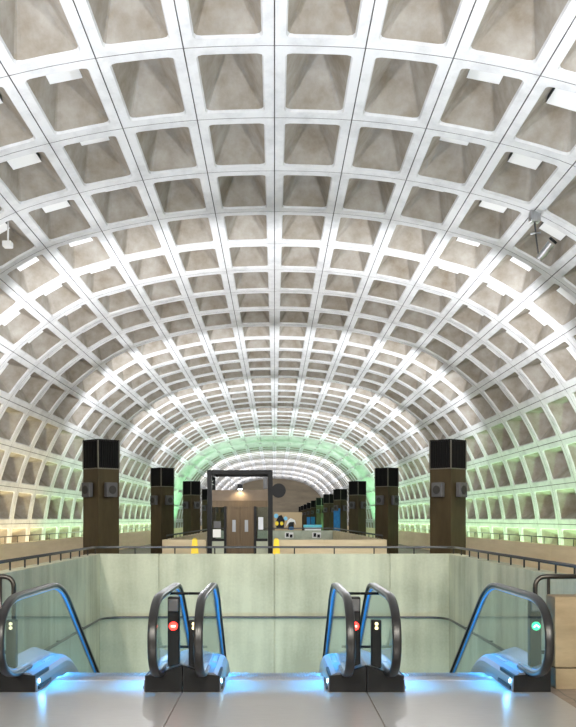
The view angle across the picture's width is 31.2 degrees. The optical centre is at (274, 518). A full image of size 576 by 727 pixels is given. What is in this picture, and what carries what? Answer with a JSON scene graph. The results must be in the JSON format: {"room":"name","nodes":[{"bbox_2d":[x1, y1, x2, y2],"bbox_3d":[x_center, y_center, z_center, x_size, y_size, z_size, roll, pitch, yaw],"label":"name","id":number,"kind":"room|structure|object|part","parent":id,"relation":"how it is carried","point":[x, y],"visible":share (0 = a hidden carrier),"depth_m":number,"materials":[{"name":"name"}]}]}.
{"room":"metro station","nodes":[
{"label":"metro station","id":0,"kind":"room"},
{"bbox_2d":[0,526,201,570],"bbox_3d":[-8.480,1.735,84.530,0.160,1.910,176.700,0,0,0],"label":"trim","id":1,"kind":"structure","parent":0,"point":[139,538],"depth_m":38.97,"materials":[{"name":"beige concrete"}]},
{"bbox_2d":[0,527,148,542],"bbox_3d":[-8.480,0.662,42.000,0.032,0.235,80.024,0,0,0],"label":"railing","id":2,"kind":"object","parent":1,"relation":"on","point":[142,527],"visible":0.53,"depth_m":38.95,"materials":[{"name":"grey metal"}]},
{"bbox_3d":[-8.480,0.560,42.000,0.032,0.030,80.000,0,0,0],"label":"rail","id":3,"kind":"part","parent":2,"relation":"part of","materials":[{"name":"grey metal"}]},
{"bbox_2d":[0,397,205,543],"bbox_3d":[-8.961,-1.060,84.530,2.118,4.951,176.700,0,0,0],"label":"wall","id":4,"kind":"structure","parent":0,"point":[41,471],"depth_m":40.59,"materials":[{"name":"concrete"}]},
{"bbox_2d":[0,532,206,672],"bbox_3d":[-3.505,3.980,35.453,0.230,6.620,49.094,0,0,0],"label":"wall","id":5,"kind":"structure","parent":0,"point":[44,619],"depth_m":16.39,"materials":[{"name":"concrete"}]},
{"bbox_2d":[44,616,504,650],"bbox_3d":[0.000,1.900,15.602,6.790,0.042,8.805,0,0,0],"label":"wall handrail","id":6,"kind":"object","parent":5,"relation":"attached to","point":[113,617],"visible":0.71,"depth_m":19.90,"materials":[{"name":"grey metal"}]},
{"bbox_2d":[166,528,382,538],"bbox_3d":[0.000,0.591,46.864,7.080,0.158,26.553,0,0,0],"label":"guard railing","id":7,"kind":"object","parent":5,"relation":"on","point":[183,533],"visible":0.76,"depth_m":47.42,"materials":[{"name":"grey metal"}]},
{"bbox_2d":[0,546,575,573],"bbox_3d":[0.000,0.605,15.659,7.044,0.151,8.945,0,0,0],"label":"guard railing","id":8,"kind":"object","parent":5,"relation":"on","point":[555,563],"visible":1,"depth_m":19.38,"materials":[{"name":"grey metal"}]},
{"bbox_2d":[100,554,448,672],"bbox_3d":[0.000,2.135,20.110,7.220,2.910,0.220,0,0,0],"label":"wall","id":9,"kind":"structure","parent":0,"point":[248,584],"depth_m":20.00,"materials":[{"name":"concrete"}]},
{"bbox_2d":[162,540,386,553],"bbox_3d":[0.000,1.930,33.310,7.240,2.520,0.220,0,0,0],"label":"wall","id":10,"kind":"structure","parent":0,"point":[164,542],"depth_m":33.20,"materials":[{"name":"beige concrete"}]},
{"bbox_2d":[216,530,336,544],"bbox_3d":[0.000,2.680,60.110,7.240,4.020,0.220,0,0,0],"label":"wall","id":11,"kind":"structure","parent":0,"point":[261,534],"depth_m":60.01,"materials":[{"name":"beige concrete"}]},
{"bbox_2d":[285,532,292,537],"bbox_3d":[0.850,0.940,59.986,0.500,0.320,0.026,0,0,0],"label":"plaque","id":12,"kind":"object","parent":11,"relation":"attached to","point":[287,534],"visible":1,"depth_m":59.98,"materials":[{"name":"white paint"}]},
{"bbox_2d":[312,532,320,537],"bbox_3d":[2.450,0.940,59.986,0.500,0.320,0.026,0,0,0],"label":"plaque","id":13,"kind":"object","parent":11,"relation":"attached to","point":[314,534],"visible":1,"depth_m":59.98,"materials":[{"name":"white paint"}]},
{"bbox_2d":[235,479,320,527],"bbox_3d":[0.000,-2.390,172.900,19.958,10.160,0.001,0,0,0],"label":"wall","id":14,"kind":"structure","parent":0,"point":[297,494],"depth_m":172.91,"materials":[{"name":"concrete"}]},
{"bbox_2d":[0,0,575,497],"bbox_3d":[0.000,-5.537,84.530,16.336,4.011,176.700,0,0,0],"label":"ceiling","id":15,"kind":"structure","parent":0,"point":[228,220],"depth_m":22.29,"materials":[{"name":"concrete"}]},
{"bbox_3d":[-7.780,-4.255,28.987,0.429,0.501,0.742,0,0,0],"label":"acoustic panel","id":16,"kind":"part","parent":15,"relation":"part of","materials":[{"name":"white"}]},
{"bbox_3d":[-5.749,-5.966,21.037,0.512,0.368,0.742,0,0,0],"label":"acoustic panel","id":17,"kind":"part","parent":15,"relation":"part of","materials":[{"name":"white"}]},
{"bbox_2d":[2,221,12,248],"bbox_3d":[-5.421,-5.956,20.927,0.180,0.880,0.220,0,0,0],"label":"ceiling camera","id":18,"kind":"object","parent":15,"relation":"hanging from","point":[7,244],"visible":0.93,"depth_m":20.88,"materials":[{"name":"white paint"}]},
{"bbox_3d":[-6.829,-5.219,26.337,0.496,0.432,0.742,0,0,0],"label":"acoustic panel","id":19,"kind":"part","parent":15,"relation":"part of","materials":[{"name":"white"}]},
{"bbox_3d":[-4.518,-6.489,18.387,0.551,0.264,0.742,0,0,0],"label":"acoustic panel","id":20,"kind":"part","parent":15,"relation":"part of","materials":[{"name":"white"}]},
{"bbox_3d":[-5.749,-5.966,23.687,0.512,0.368,0.742,0,0,0],"label":"acoustic panel","id":21,"kind":"part","parent":15,"relation":"part of","materials":[{"name":"white"}]},
{"bbox_3d":[-6.829,-5.219,28.987,0.496,0.432,0.742,0,0,0],"label":"acoustic panel","id":22,"kind":"part","parent":15,"relation":"part of","materials":[{"name":"white"}]},
{"bbox_3d":[-5.749,-5.966,26.337,0.512,0.368,0.742,0,0,0],"label":"acoustic panel","id":23,"kind":"part","parent":15,"relation":"part of","materials":[{"name":"white"}]},
{"bbox_3d":[-4.518,-6.489,21.037,0.551,0.264,0.742,0,0,0],"label":"acoustic panel","id":24,"kind":"part","parent":15,"relation":"part of","materials":[{"name":"white"}]},
{"bbox_3d":[-3.266,-6.897,15.737,0.532,0.200,0.742,0,0,0],"label":"acoustic panel","id":25,"kind":"part","parent":15,"relation":"part of","materials":[{"name":"white"}]},
{"bbox_3d":[-4.518,-6.489,23.687,0.551,0.264,0.742,0,0,0],"label":"acoustic panel","id":26,"kind":"part","parent":15,"relation":"part of","materials":[{"name":"white"}]},
{"bbox_3d":[-3.266,-6.897,18.387,0.532,0.200,0.742,0,0,0],"label":"acoustic panel","id":27,"kind":"part","parent":15,"relation":"part of","materials":[{"name":"white"}]},
{"bbox_3d":[-4.518,-6.489,26.337,0.551,0.264,0.742,0,0,0],"label":"acoustic panel","id":28,"kind":"part","parent":15,"relation":"part of","materials":[{"name":"white"}]},
{"bbox_2d":[174,436,374,527],"bbox_3d":[0.000,-2.676,89.830,18.562,8.188,12.400,0,0,0],"label":"trim","id":29,"kind":"structure","parent":15,"relation":"attached to","point":[188,471],"depth_m":89.68,"materials":[{"name":"concrete"}]},
{"bbox_3d":[4.518,-6.489,26.337,0.551,0.264,0.742,0,0,0],"label":"acoustic panel","id":30,"kind":"part","parent":15,"relation":"part of","materials":[{"name":"white"}]},
{"bbox_3d":[3.266,-6.897,18.387,0.532,0.200,0.742,0,0,0],"label":"acoustic panel","id":31,"kind":"part","parent":15,"relation":"part of","materials":[{"name":"white"}]},
{"bbox_3d":[4.518,-6.489,23.687,0.551,0.264,0.742,0,0,0],"label":"acoustic panel","id":32,"kind":"part","parent":15,"relation":"part of","materials":[{"name":"white"}]},
{"bbox_3d":[3.266,-6.897,15.737,0.532,0.200,0.742,0,0,0],"label":"acoustic panel","id":33,"kind":"part","parent":15,"relation":"part of","materials":[{"name":"white"}]},
{"bbox_3d":[4.518,-6.489,21.037,0.551,0.264,0.742,0,0,0],"label":"acoustic panel","id":34,"kind":"part","parent":15,"relation":"part of","materials":[{"name":"white"}]},
{"bbox_3d":[5.749,-5.966,26.337,0.512,0.368,0.742,0,0,0],"label":"acoustic panel","id":35,"kind":"part","parent":15,"relation":"part of","materials":[{"name":"white"}]},
{"bbox_3d":[6.829,-5.219,28.987,0.496,0.432,0.742,0,0,0],"label":"acoustic panel","id":36,"kind":"part","parent":15,"relation":"part of","materials":[{"name":"white"}]},
{"bbox_3d":[5.749,-5.966,23.687,0.512,0.368,0.742,0,0,0],"label":"acoustic panel","id":37,"kind":"part","parent":15,"relation":"part of","materials":[{"name":"white"}]},
{"bbox_3d":[4.518,-6.489,18.387,0.551,0.264,0.742,0,0,0],"label":"acoustic panel","id":38,"kind":"part","parent":15,"relation":"part of","materials":[{"name":"white"}]},
{"bbox_3d":[6.829,-5.219,26.337,0.496,0.432,0.742,0,0,0],"label":"acoustic panel","id":39,"kind":"part","parent":15,"relation":"part of","materials":[{"name":"white"}]},
{"bbox_2d":[528,210,556,260],"bbox_3d":[5.209,-5.497,19.994,0.542,0.981,0.232,0,0,14],"label":"spotlight","id":40,"kind":"object","parent":15,"relation":"hanging from","point":[534,217],"visible":1,"depth_m":19.93,"materials":[{"name":"metal"}]},
{"bbox_3d":[7.780,-4.255,28.987,0.429,0.501,0.742,0,0,0],"label":"acoustic panel","id":41,"kind":"part","parent":15,"relation":"part of","materials":[{"name":"white"}]},
{"bbox_3d":[5.749,-5.966,21.037,0.512,0.368,0.742,0,0,0],"label":"acoustic panel","id":42,"kind":"part","parent":15,"relation":"part of","materials":[{"name":"white"}]},
{"bbox_3d":[4.518,-6.489,15.737,0.551,0.264,0.742,0,0,0],"label":"acoustic panel","id":43,"kind":"part","parent":15,"relation":"part of","materials":[{"name":"white"}]},
{"bbox_3d":[6.829,-5.219,23.687,0.496,0.432,0.742,0,0,0],"label":"acoustic panel","id":44,"kind":"part","parent":15,"relation":"part of","materials":[{"name":"white"}]},
{"bbox_3d":[7.780,-4.255,26.337,0.429,0.501,0.742,0,0,0],"label":"acoustic panel","id":45,"kind":"part","parent":15,"relation":"part of","materials":[{"name":"white"}]},
{"bbox_2d":[119,529,575,726],"bbox_3d":[0.000,1.690,84.530,16.800,0.001,176.700,0,0,0],"label":"floor","id":46,"kind":"structure","parent":0,"point":[568,695],"depth_m":50.46,"materials":[{"name":"brown tile"}]},
{"bbox_2d":[0,583,188,726],"bbox_3d":[-1.788,3.079,12.427,1.788,4.739,10.054,0,0,0],"label":"escalator","id":47,"kind":"object","parent":46,"relation":"on","point":[39,687],"visible":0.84,"depth_m":9.98,"materials":[{"name":"metal"}]},
{"bbox_2d":[0,574,15,653],"bbox_3d":[-3.067,1.142,10.750,0.746,1.136,0.052,0,0,0],"label":"rail","id":48,"kind":"object","parent":47,"relation":"attached to","point":[2,576],"visible":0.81,"depth_m":10.73,"materials":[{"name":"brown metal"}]},
{"bbox_3d":[-2.579,1.225,10.115,0.100,0.470,0.090,0,0,0],"label":"lamp post","id":49,"kind":"part","parent":47,"relation":"part of","materials":[{"name":"black metal"}]},
{"bbox_3d":[-2.474,2.256,13.213,0.084,3.095,7.959,0,0,0],"label":"handrail","id":50,"kind":"part","parent":47,"relation":"part of","materials":[{"name":"black rubber"}]},
{"bbox_3d":[-1.788,1.704,10.360,1.040,0.052,0.720,0,0,0],"label":"landing plate","id":51,"kind":"part","parent":47,"relation":"part of","materials":[{"name":"metal"}]},
{"bbox_3d":[-1.788,1.704,8.700,1.776,0.052,2.600,0,0,0],"label":"landing plate","id":52,"kind":"part","parent":47,"relation":"part of","materials":[{"name":"metal"}]},
{"bbox_3d":[-1.788,1.703,10.870,1.040,0.054,0.300,0,0,0],"label":"comb plate","id":53,"kind":"part","parent":47,"relation":"part of","materials":[{"name":"metal"}]},
{"bbox_3d":[-1.102,2.256,13.213,0.084,3.095,7.959,0,0,0],"label":"handrail","id":54,"kind":"part","parent":47,"relation":"part of","materials":[{"name":"black rubber"}]},
{"bbox_2d":[169,622,177,629],"bbox_3d":[-0.997,1.055,10.152,0.084,0.084,0.020,0,0,0],"label":"signal light","id":55,"kind":"object","parent":47,"relation":"attached to","point":[172,625],"depth_m":10.14,"materials":[{"name":"red plastic"}]},
{"bbox_3d":[-0.997,1.115,10.215,0.116,0.690,0.110,0,0,0],"label":"signal post","id":56,"kind":"part","parent":47,"relation":"part of","materials":[{"name":"black metal"}]},
{"bbox_2d":[82,439,119,554],"bbox_3d":[-4.090,-0.087,24.194,0.774,3.554,0.774,0,0,45],"label":"pillar","id":57,"kind":"structure","parent":46,"relation":"on","point":[100,457],"depth_m":24.06,"materials":[{"name":"black metal"}]},
{"bbox_2d":[82,486,87,493],"bbox_3d":[-4.412,-0.680,23.978,0.015,0.200,0.200,0,0,-45],"label":"grille","id":58,"kind":"object","parent":57,"relation":"attached to","point":[84,488],"depth_m":23.97,"materials":[{"name":"black metal"}]},
{"bbox_3d":[-4.090,-1.502,24.300,0.624,0.675,0.624,0,0,45],"label":"edge trim","id":59,"kind":"part","parent":57,"relation":"part of","materials":[{"name":"brown metal"}]},
{"bbox_2d":[109,486,115,493],"bbox_3d":[-3.768,-0.680,23.978,0.015,0.200,0.200,0,0,45],"label":"grille","id":60,"kind":"object","parent":57,"relation":"attached to","point":[112,489],"depth_m":23.97,"materials":[{"name":"black metal"}]},
{"bbox_2d":[150,467,173,553],"bbox_3d":[-4.090,-0.087,37.454,0.774,3.554,0.774,0,0,45],"label":"pillar","id":61,"kind":"structure","parent":46,"relation":"on","point":[161,479],"depth_m":37.32,"materials":[{"name":"black metal"}]},
{"bbox_3d":[-4.090,-1.502,37.560,0.624,0.675,0.624,0,0,45],"label":"edge trim","id":62,"kind":"part","parent":61,"relation":"part of","materials":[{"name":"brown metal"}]},
{"bbox_2d":[183,481,200,535],"bbox_3d":[-4.090,-0.087,50.714,0.774,3.554,0.774,0,0,45],"label":"pillar","id":63,"kind":"structure","parent":46,"relation":"on","point":[191,489],"depth_m":50.58,"materials":[{"name":"black metal"}]},
{"bbox_2d":[191,538,198,553],"bbox_3d":[-2.500,1.145,32.300,0.340,1.091,0.320,0,0,0],"label":"sign","id":64,"kind":"object","parent":46,"relation":"on","point":[194,540],"visible":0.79,"depth_m":32.25,"materials":[{"name":"yellow plastic"}]},
{"bbox_2d":[202,489,206,531],"bbox_3d":[-4.090,-0.087,63.974,0.774,3.554,0.774,0,0,45],"label":"pillar","id":65,"kind":"structure","parent":46,"relation":"on","point":[204,491],"depth_m":63.89,"materials":[{"name":"black metal"}]},
{"bbox_2d":[216,507,223,529],"bbox_3d":[-4.090,-0.087,77.234,0.774,3.554,0.774,0,0,45],"label":"pillar","id":66,"kind":"structure","parent":46,"relation":"on","point":[219,510],"depth_m":77.05,"materials":[{"name":"black metal"}]},
{"bbox_2d":[207,470,285,553],"bbox_3d":[-0.900,0.060,34.020,2.520,3.260,2.360,0,0,0],"label":"elevator","id":67,"kind":"object","parent":46,"relation":"on","point":[240,506],"visible":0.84,"depth_m":33.02,"materials":[{"name":"black metal"}]},
{"bbox_3d":[-2.085,0.060,33.075,0.150,3.260,0.150,0,0,0],"label":"corner post","id":68,"kind":"part","parent":67,"relation":"part of","materials":[{"name":"black metal"}]},
{"bbox_3d":[-2.085,0.060,35.125,0.150,3.260,0.150,0,0,0],"label":"corner post","id":69,"kind":"part","parent":67,"relation":"part of","materials":[{"name":"black metal"}]},
{"bbox_3d":[-1.835,0.180,33.040,0.230,0.220,0.040,0,0,0],"label":"call panel","id":70,"kind":"part","parent":67,"relation":"part of","materials":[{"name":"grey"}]},
{"bbox_3d":[-1.321,0.650,33.075,0.437,2.060,0.050,0,0,0],"label":"door","id":71,"kind":"part","parent":67,"relation":"part of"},
{"bbox_2d":[237,484,242,489],"bbox_3d":[-1.100,-1.025,32.930,0.160,0.170,0.180,0,0,0],"label":"lamp","id":72,"kind":"object","parent":67,"relation":"attached to","point":[239,486],"depth_m":32.84,"materials":[{"name":"black"}]},
{"bbox_3d":[-0.878,0.650,33.075,0.437,2.060,0.050,0,0,0],"label":"door","id":73,"kind":"part","parent":67,"relation":"part of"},
{"bbox_3d":[-1.100,0.490,35.100,1.040,2.400,0.040,0,0,0],"label":"panel","id":74,"kind":"part","parent":67,"relation":"part of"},
{"bbox_3d":[-0.135,0.060,33.075,0.150,3.260,0.150,0,0,0],"label":"corner post","id":75,"kind":"part","parent":67,"relation":"part of","materials":[{"name":"black metal"}]},
{"bbox_2d":[268,483,285,497],"bbox_3d":[0.075,-0.910,32.985,0.570,0.460,0.070,0,0,0],"label":"round mirror","id":76,"kind":"object","parent":67,"relation":"attached to","point":[278,490],"depth_m":32.95,"materials":[{"name":"metal"}]},
{"bbox_2d":[165,583,383,726],"bbox_3d":[0.000,3.079,12.427,1.788,4.739,10.054,0,0,0],"label":"escalator","id":77,"kind":"object","parent":46,"relation":"on","point":[212,696],"visible":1,"depth_m":9.76,"materials":[{"name":"metal"}]},
{"bbox_3d":[-0.791,1.225,10.115,0.100,0.470,0.090,0,0,0],"label":"lamp post","id":78,"kind":"part","parent":77,"relation":"part of","materials":[{"name":"black metal"}]},
{"bbox_3d":[-0.686,2.256,13.213,0.084,3.095,7.959,0,0,0],"label":"handrail","id":79,"kind":"part","parent":77,"relation":"part of","materials":[{"name":"black rubber"}]},
{"bbox_3d":[0.000,1.704,10.360,1.040,0.052,0.720,0,0,0],"label":"landing plate","id":80,"kind":"part","parent":77,"relation":"part of","materials":[{"name":"metal"}]},
{"bbox_3d":[0.000,1.704,8.700,1.776,0.052,2.600,0,0,0],"label":"landing plate","id":81,"kind":"part","parent":77,"relation":"part of","materials":[{"name":"metal"}]},
{"bbox_3d":[0.000,1.703,10.870,1.040,0.054,0.300,0,0,0],"label":"comb plate","id":82,"kind":"part","parent":77,"relation":"part of","materials":[{"name":"metal"}]},
{"bbox_3d":[0.686,2.256,13.213,0.084,3.095,7.959,0,0,0],"label":"handrail","id":83,"kind":"part","parent":77,"relation":"part of","materials":[{"name":"black rubber"}]},
{"bbox_3d":[0.791,1.115,10.215,0.116,0.690,0.110,0,0,0],"label":"signal post","id":84,"kind":"part","parent":77,"relation":"part of","materials":[{"name":"black metal"}]},
{"bbox_2d":[273,538,279,554],"bbox_3d":[0.060,1.145,32.300,0.340,1.091,0.320,0,0,0],"label":"sign","id":85,"kind":"object","parent":46,"relation":"on","point":[276,540],"visible":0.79,"depth_m":32.24,"materials":[{"name":"yellow plastic"}]},
{"bbox_2d":[274,512,301,529],"bbox_3d":[0.815,0.640,62.545,1.710,2.100,0.150,0,0,0],"label":"display board","id":86,"kind":"object","parent":46,"relation":"on","point":[281,519],"visible":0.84,"depth_m":62.50,"materials":[{"name":"beige"}]},
{"bbox_2d":[303,504,306,529],"bbox_3d":[4.090,-0.087,130.380,0.882,3.554,0.882,0,0,0],"label":"pillar","id":87,"kind":"structure","parent":46,"relation":"on","point":[304,505],"depth_m":130.14,"materials":[{"name":"black metal"}]},
{"bbox_2d":[307,503,310,524],"bbox_3d":[4.090,-0.087,117.120,0.882,3.554,0.882,0,0,0],"label":"pillar","id":88,"kind":"structure","parent":46,"relation":"on","point":[308,504],"depth_m":116.83,"materials":[{"name":"black metal"}]},
{"bbox_2d":[303,525,321,529],"bbox_3d":[2.300,1.020,62.250,1.100,1.340,0.600,0,0,0],"label":"countertop","id":89,"kind":"structure","parent":46,"relation":"on","point":[304,526],"depth_m":61.96,"materials":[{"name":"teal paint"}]},
{"bbox_2d":[311,500,315,524],"bbox_3d":[4.090,-0.087,103.860,0.882,3.554,0.882,0,0,0],"label":"pillar","id":90,"kind":"structure","parent":46,"relation":"on","point":[313,503],"depth_m":103.58,"materials":[{"name":"black metal"}]},
{"bbox_2d":[311,517,314,524],"bbox_3d":[3.869,0.490,103.639,0.520,1.400,0.025,0,0,45],"label":"poster","id":91,"kind":"object","parent":90,"relation":"attached to","point":[312,518],"depth_m":103.62,"materials":[{"name":"blue paper"}]},
{"bbox_2d":[316,498,322,529],"bbox_3d":[4.090,-0.087,90.600,0.882,3.554,0.882,0,0,0],"label":"pillar","id":92,"kind":"structure","parent":46,"relation":"on","point":[319,501],"depth_m":90.30,"materials":[{"name":"black metal"}]},
{"bbox_2d":[323,494,332,529],"bbox_3d":[4.090,-0.087,77.234,0.774,3.554,0.774,0,0,45],"label":"pillar","id":93,"kind":"structure","parent":46,"relation":"on","point":[327,498],"depth_m":77.09,"materials":[{"name":"black metal"}]},
{"bbox_2d":[333,489,346,531],"bbox_3d":[4.090,-0.087,63.974,0.774,3.554,0.774,0,0,45],"label":"pillar","id":94,"kind":"structure","parent":46,"relation":"on","point":[339,495],"depth_m":63.84,"materials":[{"name":"black metal"}]},
{"bbox_2d":[334,508,339,530],"bbox_3d":[3.869,0.265,63.859,0.520,1.850,0.025,0,0,45],"label":"poster","id":95,"kind":"object","parent":94,"relation":"attached to","point":[336,510],"depth_m":63.81,"materials":[{"name":"blue paper"}]},
{"bbox_2d":[348,481,365,535],"bbox_3d":[4.090,-0.087,50.714,0.774,3.554,0.774,0,0,45],"label":"pillar","id":96,"kind":"structure","parent":46,"relation":"on","point":[356,489],"depth_m":50.58,"materials":[{"name":"black metal"}]},
{"bbox_2d":[375,467,398,553],"bbox_3d":[4.090,-0.087,37.454,0.774,3.554,0.774,0,0,45],"label":"pillar","id":97,"kind":"structure","parent":46,"relation":"on","point":[386,479],"depth_m":37.32,"materials":[{"name":"black metal"}]},
{"bbox_3d":[4.090,-1.502,37.560,0.624,0.675,0.624,0,0,45],"label":"edge trim","id":98,"kind":"part","parent":97,"relation":"part of","materials":[{"name":"brown metal"}]},
{"bbox_2d":[429,439,466,554],"bbox_3d":[4.090,-0.087,24.194,0.774,3.554,0.774,0,0,45],"label":"pillar","id":99,"kind":"structure","parent":46,"relation":"on","point":[447,457],"depth_m":24.06,"materials":[{"name":"black metal"}]},
{"bbox_2d":[433,486,439,493],"bbox_3d":[3.768,-0.680,23.978,0.015,0.200,0.200,0,0,-45],"label":"grille","id":100,"kind":"object","parent":99,"relation":"attached to","point":[436,489],"depth_m":23.97,"materials":[{"name":"black metal"}]},
{"bbox_3d":[4.090,-1.502,24.300,0.624,0.675,0.624,0,0,45],"label":"edge trim","id":101,"kind":"part","parent":99,"relation":"part of","materials":[{"name":"brown metal"}]},
{"bbox_2d":[461,486,466,493],"bbox_3d":[4.412,-0.680,23.978,0.015,0.200,0.200,0,0,45],"label":"grille","id":102,"kind":"object","parent":99,"relation":"attached to","point":[463,488],"depth_m":23.97,"materials":[{"name":"black metal"}]},
{"bbox_2d":[360,583,575,726],"bbox_3d":[1.788,3.079,12.427,1.788,4.739,10.054,0,0,0],"label":"escalator","id":103,"kind":"object","parent":46,"relation":"on","point":[511,687],"visible":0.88,"depth_m":9.95,"materials":[{"name":"metal"}]},
{"bbox_3d":[0.997,1.225,10.115,0.100,0.470,0.090,0,0,0],"label":"lamp post","id":104,"kind":"part","parent":103,"relation":"part of","materials":[{"name":"black metal"}]},
{"bbox_3d":[1.102,2.256,13.213,0.084,3.095,7.959,0,0,0],"label":"handrail","id":105,"kind":"part","parent":103,"relation":"part of","materials":[{"name":"black rubber"}]},
{"bbox_3d":[1.788,1.703,10.870,1.040,0.054,0.300,0,0,0],"label":"comb plate","id":106,"kind":"part","parent":103,"relation":"part of","materials":[{"name":"metal"}]},
{"bbox_3d":[1.788,1.704,10.360,1.040,0.052,0.720,0,0,0],"label":"landing plate","id":107,"kind":"part","parent":103,"relation":"part of","materials":[{"name":"metal"}]},
{"bbox_3d":[1.788,1.704,8.700,1.776,0.052,2.600,0,0,0],"label":"landing plate","id":108,"kind":"part","parent":103,"relation":"part of","materials":[{"name":"metal"}]},
{"bbox_3d":[2.474,2.256,13.213,0.084,3.095,7.959,0,0,0],"label":"handrail","id":109,"kind":"part","parent":103,"relation":"part of","materials":[{"name":"black rubber"}]},
{"bbox_3d":[2.579,1.115,10.215,0.116,0.690,0.110,0,0,0],"label":"signal post","id":110,"kind":"part","parent":103,"relation":"part of","materials":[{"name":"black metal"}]},
{"bbox_2d":[532,622,540,629],"bbox_3d":[2.579,1.055,10.152,0.084,0.084,0.020,0,0,0],"label":"signal light","id":111,"kind":"object","parent":103,"relation":"attached to","point":[535,625],"depth_m":10.14,"materials":[{"name":"green plastic"}]},
{"bbox_2d":[533,574,575,653],"bbox_3d":[3.067,1.142,10.750,0.746,1.136,0.052,0,0,0],"label":"rail","id":112,"kind":"object","parent":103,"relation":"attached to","point":[548,577],"visible":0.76,"depth_m":10.73,"materials":[{"name":"brown metal"}]},
{"bbox_2d":[546,594,575,688],"bbox_3d":[3.240,1.230,10.380,0.920,0.920,0.340,0,0,0],"label":"concrete pier","id":113,"kind":"object","parent":46,"relation":"on","point":[562,607],"visible":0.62,"depth_m":10.21,"materials":[{"name":"beige concrete"}]},
{"bbox_2d":[332,385,575,545],"bbox_3d":[8.961,-1.060,84.530,2.118,4.951,176.700,0,0,0],"label":"wall","id":114,"kind":"structure","parent":0,"point":[521,469],"depth_m":37.89,"materials":[{"name":"concrete"}]},
{"bbox_2d":[333,531,575,672],"bbox_3d":[3.505,3.980,35.453,0.230,6.620,49.094,0,0,0],"label":"wall","id":115,"kind":"structure","parent":0,"point":[502,620],"depth_m":16.32,"materials":[{"name":"concrete"}]},
{"bbox_2d":[347,526,575,573],"bbox_3d":[8.480,1.735,84.530,0.160,1.910,176.700,0,0,0],"label":"trim","id":116,"kind":"structure","parent":0,"point":[558,553],"depth_m":36.20,"materials":[{"name":"beige concrete"}]},
{"bbox_2d":[400,527,575,546],"bbox_3d":[8.480,0.662,42.000,0.032,0.235,80.024,0,0,0],"label":"railing","id":117,"kind":"object","parent":116,"relation":"on","point":[400,527],"visible":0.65,"depth_m":37.19,"materials":[{"name":"grey metal"}]},
{"bbox_3d":[8.480,0.560,42.000,0.032,0.030,80.000,0,0,0],"label":"rail","id":118,"kind":"part","parent":117,"relation":"part of","materials":[{"name":"grey metal"}]}
]}

